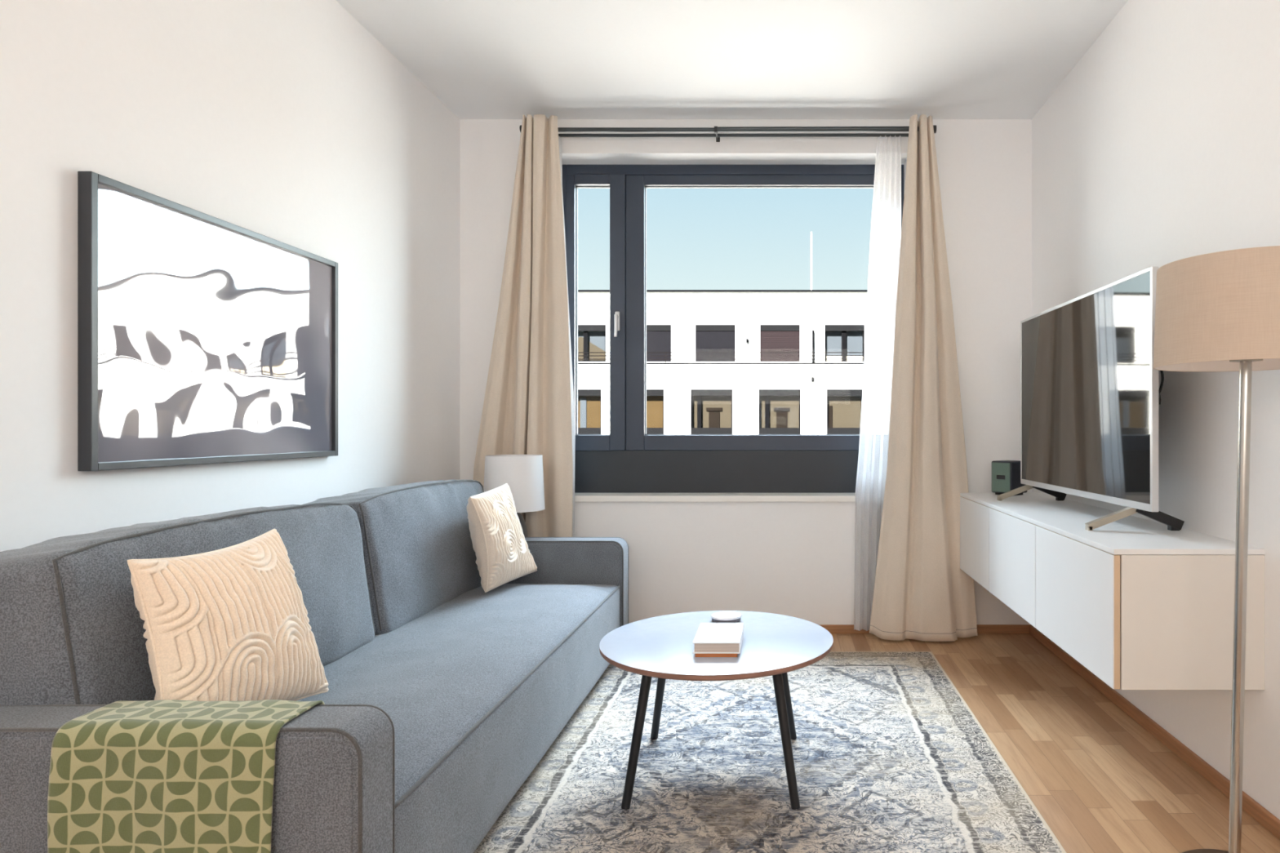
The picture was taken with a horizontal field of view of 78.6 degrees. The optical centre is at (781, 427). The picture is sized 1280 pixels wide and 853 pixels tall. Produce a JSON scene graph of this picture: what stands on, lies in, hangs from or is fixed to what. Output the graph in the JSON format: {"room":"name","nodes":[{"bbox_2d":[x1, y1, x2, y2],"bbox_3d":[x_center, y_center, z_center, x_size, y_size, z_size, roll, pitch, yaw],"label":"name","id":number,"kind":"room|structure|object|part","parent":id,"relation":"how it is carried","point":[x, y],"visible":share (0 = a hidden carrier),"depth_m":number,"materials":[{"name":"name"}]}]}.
{"room":"living room","nodes":[
{"label":"living room","id":0,"kind":"room"},
{"bbox_2d":[0,0,460,551],"bbox_3d":[-1.821,-0.269,0.744,0.300,2.673,7.287,0,0,0],"label":"wall","id":1,"kind":"structure","parent":0,"point":[288,122],"depth_m":2.35,"materials":[{"name":"paint"}]},
{"bbox_2d":[77,171,337,471],"bbox_3d":[-1.655,-0.254,2.328,0.033,0.713,1.015,0,0,0],"label":"framed picture","id":2,"kind":"object","parent":1,"relation":"attached to","point":[202,338],"visible":1,"depth_m":2.15,"materials":[{"name":"black plastic"}]},
{"bbox_2d":[336,0,1128,119],"bbox_3d":[-0.184,-1.730,0.744,3.573,0.250,7.287,0,0,0],"label":"ceiling","id":3,"kind":"structure","parent":0,"point":[482,59],"depth_m":3.29,"materials":[{"name":"paint"}]},
{"bbox_2d":[460,119,1031,624],"bbox_3d":[-0.184,-0.269,4.187,2.973,2.673,0.400,0,0,0],"label":"wall","id":4,"kind":"structure","parent":0,"point":[793,559],"depth_m":3.99,"materials":[{"name":"paint"}]},
{"bbox_2d":[574,493,855,502],"bbox_3d":[-0.280,0.368,4.059,1.930,0.033,0.187,0,0,0],"label":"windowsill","id":5,"kind":"structure","parent":4,"relation":"attached to","point":[579,497],"depth_m":3.96,"materials":[{"name":"paint"}]},
{"bbox_2d":[519,124,936,142],"bbox_3d":[-0.267,-1.504,3.914,2.090,0.038,0.146,0,0,0],"label":"curtain rod","id":6,"kind":"object","parent":4,"relation":"attached to","point":[716,129],"visible":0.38,"depth_m":3.86,"materials":[{"name":"metal"}]},
{"bbox_2d":[473,114,573,537],"bbox_3d":[-1.321,-0.251,3.850,0.550,2.599,0.109,0,0,5],"label":"curtain","id":7,"kind":"object","parent":6,"relation":"hanging from","point":[526,410],"visible":0.62,"depth_m":3.83,"materials":[{"name":"beige fabric"}]},
{"bbox_2d":[558,136,575,537],"bbox_3d":[-1.167,-0.231,3.932,0.210,2.538,0.045,0,0,0],"label":"sheer curtain","id":8,"kind":"object","parent":6,"relation":"hanging from","point":[573,422],"visible":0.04,"depth_m":3.94,"materials":[{"name":"white fabric"}]},
{"bbox_3d":[-0.267,-1.501,3.932,2.018,0.019,0.017,0,0,0],"label":"rod","id":9,"kind":"part","parent":6,"relation":"part of","materials":[{"name":"metal"}]},
{"bbox_3d":[-0.267,-1.504,3.860,2.058,0.027,0.025,0,0,0],"label":"rod","id":10,"kind":"part","parent":6,"relation":"part of","materials":[{"name":"metal"}]},
{"bbox_2d":[853,135,901,631],"bbox_3d":[0.494,-0.231,3.932,0.242,2.538,0.048,0,0,4],"label":"sheer curtain","id":11,"kind":"object","parent":6,"relation":"hanging from","point":[886,220],"visible":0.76,"depth_m":3.93,"materials":[{"name":"white fabric"}]},
{"bbox_2d":[869,114,977,641],"bbox_3d":[0.714,-0.247,3.839,0.542,2.607,0.105,0,0,0],"label":"curtain","id":12,"kind":"object","parent":6,"relation":"hanging from","point":[922,592],"visible":0.98,"depth_m":3.82,"materials":[{"name":"beige fabric"}]},
{"bbox_2d":[562,164,903,493],"bbox_3d":[-0.280,-0.538,4.155,1.930,1.824,0.118,0,0,0],"label":"window","id":13,"kind":"structure","parent":4,"relation":"in","point":[626,460],"depth_m":4.16,"materials":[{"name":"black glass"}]},
{"bbox_3d":[-1.006,-0.625,4.182,0.320,1.499,0.064,0,0,0],"label":"sash","id":14,"kind":"part","parent":13,"relation":"part of","materials":[{"name":"grey metal"}]},
{"bbox_3d":[-0.886,-0.558,4.124,0.026,0.141,0.054,0,0,0],"label":"handle","id":15,"kind":"part","parent":13,"relation":"part of","materials":[{"name":"silver metal"}]},
{"bbox_3d":[-0.288,0.248,4.189,1.756,0.251,0.050,0,0,0],"label":"panel","id":16,"kind":"part","parent":13,"relation":"part of","materials":[{"name":"grey metal"}]},
{"bbox_2d":[817,624,1029,633],"bbox_3d":[-0.184,1.046,3.980,2.945,0.045,0.014,0,0,0],"label":"baseboard","id":17,"kind":"structure","parent":4,"relation":"attached to","point":[832,628],"depth_m":3.97,"materials":[{"name":"brown wood"}]},
{"bbox_2d":[831,633,1279,852],"bbox_3d":[-0.184,1.168,0.744,3.573,0.200,7.287,0,0,0],"label":"floor","id":18,"kind":"structure","parent":0,"point":[1100,780],"depth_m":2.48,"materials":[{"name":"brown wood"}]},
{"bbox_2d":[0,480,628,852],"bbox_3d":[-1.180,0.638,2.448,0.931,0.859,2.290,0,0,0],"label":"sofa","id":19,"kind":"object","parent":18,"relation":"on","point":[446,694],"visible":0.78,"depth_m":1.86,"materials":[{"name":"grey fabric"}]},
{"bbox_3d":[-1.181,0.777,1.306,0.901,0.501,0.007,0,0,0],"label":"panel","id":20,"kind":"part","parent":19,"relation":"part of","materials":[{"name":"grey fabric"}]},
{"bbox_2d":[47,699,324,852],"bbox_3d":[-1.039,0.734,1.348,0.375,0.465,0.169,0,0,0],"label":"throw blanket","id":21,"kind":"object","parent":19,"relation":"on","point":[146,776],"visible":1,"depth_m":1.29,"materials":[{"name":"green fabric"}]},
{"bbox_2d":[0,504,374,706],"bbox_3d":[-1.444,0.447,1.925,0.388,0.477,1.023,0,0,0],"label":"cushion","id":22,"kind":"object","parent":19,"relation":"on","point":[72,631],"depth_m":1.52,"materials":[{"name":"grey fabric"}]},
{"bbox_3d":[-1.179,0.775,1.362,0.925,0.525,0.112,0,0,0],"label":"armrest","id":23,"kind":"part","parent":19,"relation":"part of","materials":[{"name":"grey fabric"}]},
{"bbox_2d":[127,528,328,701],"bbox_3d":[-1.187,0.450,1.669,0.206,0.405,0.446,0,0,0],"label":"cushion","id":24,"kind":"object","parent":19,"relation":"on","point":[228,624],"visible":0.84,"depth_m":1.59,"materials":[{"name":"beige fabric"}]},
{"bbox_2d":[303,480,483,635],"bbox_3d":[-1.451,0.447,2.959,0.389,0.477,1.013,0,0,0],"label":"cushion","id":25,"kind":"object","parent":19,"relation":"on","point":[419,553],"depth_m":2.70,"materials":[{"name":"grey fabric"}]},
{"bbox_2d":[297,583,619,852],"bbox_3d":[-1.134,0.839,2.445,0.826,0.358,2.046,0,0,0],"label":"seat cushion","id":26,"kind":"object","parent":19,"relation":"on","point":[475,686],"depth_m":2.12,"materials":[{"name":"grey fabric"}]},
{"bbox_2d":[466,483,537,592],"bbox_3d":[-1.169,0.444,3.131,0.183,0.409,0.550,0,0,0],"label":"cushion","id":27,"kind":"object","parent":19,"relation":"on","point":[504,556],"visible":1,"depth_m":3.01,"materials":[{"name":"beige fabric"}]},
{"bbox_3d":[-1.181,0.777,3.473,0.901,0.501,0.007,0,0,0],"label":"panel","id":28,"kind":"part","parent":19,"relation":"part of","materials":[{"name":"grey fabric"}]},
{"bbox_3d":[-1.179,0.775,3.531,0.925,0.525,0.118,0,0,0],"label":"armrest","id":29,"kind":"part","parent":19,"relation":"part of","materials":[{"name":"grey fabric"}]},
{"bbox_2d":[473,651,1066,852],"bbox_3d":[-0.089,1.063,2.480,1.602,0.009,2.300,0,0,0],"label":"rug","id":30,"kind":"object","parent":18,"relation":"on","point":[890,757],"visible":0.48,"depth_m":2.34,"materials":[{"name":"fabric"}]},
{"bbox_2d":[599,610,833,809],"bbox_3d":[-0.197,0.856,2.375,0.714,0.410,0.714,0,0,0],"label":"coffee table","id":31,"kind":"object","parent":30,"relation":"on","point":[662,647],"visible":0.84,"depth_m":2.22,"materials":[{"name":"grey laminate"}]},
{"bbox_3d":[-0.394,0.864,2.165,0.059,0.395,0.119,0,0,34],"label":"leg","id":32,"kind":"part","parent":31,"relation":"part of","materials":[{"name":"black metal"}]},
{"bbox_3d":[-0.394,0.864,2.585,0.059,0.395,0.119,0,0,-34],"label":"leg","id":33,"kind":"part","parent":31,"relation":"part of","materials":[{"name":"black metal"}]},
{"bbox_2d":[695,653,737,657],"bbox_3d":[-0.184,0.645,2.280,0.119,0.011,0.212,0,0,0],"label":"book","id":34,"kind":"object","parent":31,"relation":"on","point":[696,655],"visible":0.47,"depth_m":2.17,"materials":[{"name":"paper"}]},
{"bbox_2d":[692,622,743,653],"bbox_3d":[-0.184,0.624,2.282,0.135,0.032,0.220,0,0,0],"label":"book","id":35,"kind":"object","parent":34,"relation":"on","point":[710,637],"visible":1,"depth_m":2.21,"materials":[{"name":"white paper"}]},
{"bbox_2d":[711,611,742,622],"bbox_3d":[-0.186,0.641,2.590,0.104,0.020,0.104,0,0,0],"label":"dish","id":36,"kind":"object","parent":31,"relation":"on","point":[721,616],"visible":0.98,"depth_m":2.56,"materials":[{"name":"ceramic"}]},
{"bbox_3d":[0.000,0.864,2.165,0.059,0.395,0.119,0,0,-34],"label":"leg","id":37,"kind":"part","parent":31,"relation":"part of","materials":[{"name":"black metal"}]},
{"bbox_3d":[0.000,0.864,2.585,0.059,0.395,0.119,0,0,34],"label":"leg","id":38,"kind":"part","parent":31,"relation":"part of","materials":[{"name":"black metal"}]},
{"bbox_2d":[1153,245,1279,852],"bbox_3d":[1.091,0.342,1.800,0.392,1.452,0.392,0,0,0],"label":"floor lamp","id":39,"kind":"object","parent":18,"relation":"on","point":[1220,311],"visible":1,"depth_m":1.73,"materials":[{"name":"metal"}]},
{"bbox_3d":[1.091,-0.265,1.800,0.392,0.238,0.392,0,0,0],"label":"lamp shade","id":40,"kind":"part","parent":39,"relation":"part of","materials":[{"name":"fabric"}]},
{"bbox_3d":[-1.277,0.831,3.692,0.194,0.475,0.194,0,0,0],"label":"side table","id":41,"kind":"object","parent":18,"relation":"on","visible":0},
{"bbox_2d":[483,454,545,537],"bbox_3d":[-1.277,0.362,3.664,0.282,0.460,0.282,0,0,0],"label":"table lamp","id":42,"kind":"object","parent":41,"relation":"on","point":[523,474],"visible":0.55,"depth_m":3.56,"materials":[{"name":"grey ceramic"}]},
{"bbox_2d":[1031,0,1279,819],"bbox_3d":[1.452,-0.269,0.744,0.300,2.673,7.287,0,0,0],"label":"wall","id":43,"kind":"structure","parent":0,"point":[1160,146],"depth_m":2.45,"materials":[{"name":"paint"}]},
{"bbox_2d":[960,492,1265,689],"bbox_3d":[1.098,0.516,2.963,0.408,0.380,1.800,0,0,0],"label":"tv cabinet","id":44,"kind":"object","parent":43,"relation":"attached to","point":[1140,603],"visible":0.97,"depth_m":2.12,"materials":[{"name":"white paint"}]},
{"bbox_3d":[0.896,0.524,3.581,0.004,0.361,0.557,0,0,0],"label":"door","id":45,"kind":"part","parent":44,"relation":"part of","materials":[{"name":"white paint"}]},
{"bbox_2d":[991,460,1026,495],"bbox_3d":[1.109,0.243,3.736,0.137,0.165,0.120,0,0,-38],"label":"speaker","id":46,"kind":"object","parent":44,"relation":"on","point":[1006,474],"visible":0.67,"depth_m":3.68},
{"bbox_2d":[991,462,1009,492],"bbox_3d":[1.059,0.239,3.696,0.007,0.142,0.104,0,0,-38],"label":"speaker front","id":47,"kind":"object","parent":46,"relation":"attached to","point":[1000,470],"depth_m":3.69,"materials":[{"name":"green metal"}]},
{"bbox_3d":[0.896,0.524,2.999,0.004,0.361,0.597,0,0,0],"label":"door","id":48,"kind":"part","parent":44,"relation":"part of","materials":[{"name":"white paint"}]},
{"bbox_3d":[0.896,0.524,2.381,0.004,0.361,0.629,0,0,0],"label":"door","id":49,"kind":"part","parent":44,"relation":"part of","materials":[{"name":"white paint"}]},
{"bbox_2d":[996,266,1184,530],"bbox_3d":[1.124,-0.080,2.893,0.304,0.811,1.185,0,0,0],"label":"television","id":50,"kind":"object","parent":44,"relation":"on","point":[1091,397],"visible":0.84,"depth_m":2.67,"materials":[{"name":"silver metal"}]},
{"bbox_3d":[1.149,-0.044,2.357,0.048,0.390,0.023,0,0,21],"label":"power cord","id":51,"kind":"part","parent":50,"relation":"part of","materials":[{"name":"black plastic"}]},
{"bbox_2d":[1029,624,1279,839],"bbox_3d":[1.295,1.046,0.694,0.014,0.045,6.587,0,0,0],"label":"baseboard","id":52,"kind":"structure","parent":43,"relation":"attached to","point":[1264,817],"depth_m":2.55,"materials":[{"name":"brown wood"}]},
{"label":"outside","id":53,"kind":"structure","parent":0,"visible":0},
{"bbox_3d":[0.000,13.868,63.494,140.000,0.400,113.013,0,0,0],"label":"ground","id":54,"kind":"structure","parent":53,"visible":0},
{"bbox_2d":[577,231,867,434],"bbox_3d":[3.105,1.900,38.740,69.990,23.536,7.720,0,0,0],"label":"apartment building","id":55,"kind":"structure","parent":54,"relation":"on","point":[719,362],"depth_m":35.30,"materials":[{"name":"white concrete"}]},
{"bbox_2d":[580,398,586,427],"bbox_3d":[-9.114,-0.684,35.275,0.283,1.363,0.030,0,0,0],"label":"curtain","id":56,"kind":"object","parent":55,"relation":"hanging from","point":[583,401],"depth_m":35.26,"materials":[{"name":"white fabric"}]},
{"bbox_3d":[-9.161,0.273,35.075,1.887,0.550,0.090,0,0,0],"label":"sill panel","id":57,"kind":"part","parent":55,"relation":"part of","materials":[{"name":"grey metal"}]},
{"bbox_2d":[577,337,604,358],"bbox_3d":[-9.325,-3.817,36.883,1.770,1.132,0.025,0,0,0],"label":"curtain","id":58,"kind":"object","parent":55,"relation":"hanging from","point":[594,344],"depth_m":36.87,"materials":[{"name":"beige fabric"}]},
{"bbox_3d":[-6.300,0.273,35.075,1.887,0.550,0.090,0,0,0],"label":"sill panel","id":59,"kind":"part","parent":55,"relation":"part of","materials":[{"name":"grey metal"}]},
{"bbox_2d":[646,330,671,361],"bbox_3d":[-6.206,-3.909,36.665,1.840,1.447,0.030,0,0,0],"label":"blind","id":60,"kind":"object","parent":55,"relation":"hanging from","point":[656,340],"depth_m":36.65,"materials":[{"name":"fabric"}]},
{"bbox_3d":[-3.180,0.273,35.075,1.917,0.550,0.090,0,0,0],"label":"sill panel","id":61,"kind":"part","parent":55,"relation":"part of","materials":[{"name":"grey metal"}]},
{"bbox_2d":[696,330,734,361],"bbox_3d":[-3.151,-3.909,36.665,1.840,1.447,0.030,0,0,0],"label":"blind","id":62,"kind":"object","parent":55,"relation":"hanging from","point":[706,340],"depth_m":36.65,"materials":[{"name":"grey fabric"}]},
{"bbox_3d":[4.000,-3.231,35.095,68.000,0.497,0.050,0,0,0],"label":"railing","id":63,"kind":"part","parent":55,"relation":"part of","materials":[{"name":"metal"}]},
{"bbox_3d":[-0.076,0.273,35.075,1.917,0.550,0.090,0,0,0],"label":"sill panel","id":64,"kind":"part","parent":55,"relation":"part of","materials":[{"name":"grey metal"}]},
{"bbox_2d":[760,330,799,361],"bbox_3d":[-0.064,-3.909,36.665,1.840,1.447,0.030,0,0,0],"label":"blind","id":65,"kind":"object","parent":55,"relation":"hanging from","point":[771,340],"depth_m":36.65,"materials":[{"name":"pink fabric"}]},
{"bbox_3d":[3.013,0.273,35.075,1.887,0.550,0.090,0,0,0],"label":"sill panel","id":66,"kind":"part","parent":55,"relation":"part of","materials":[{"name":"grey metal"}]}
]}

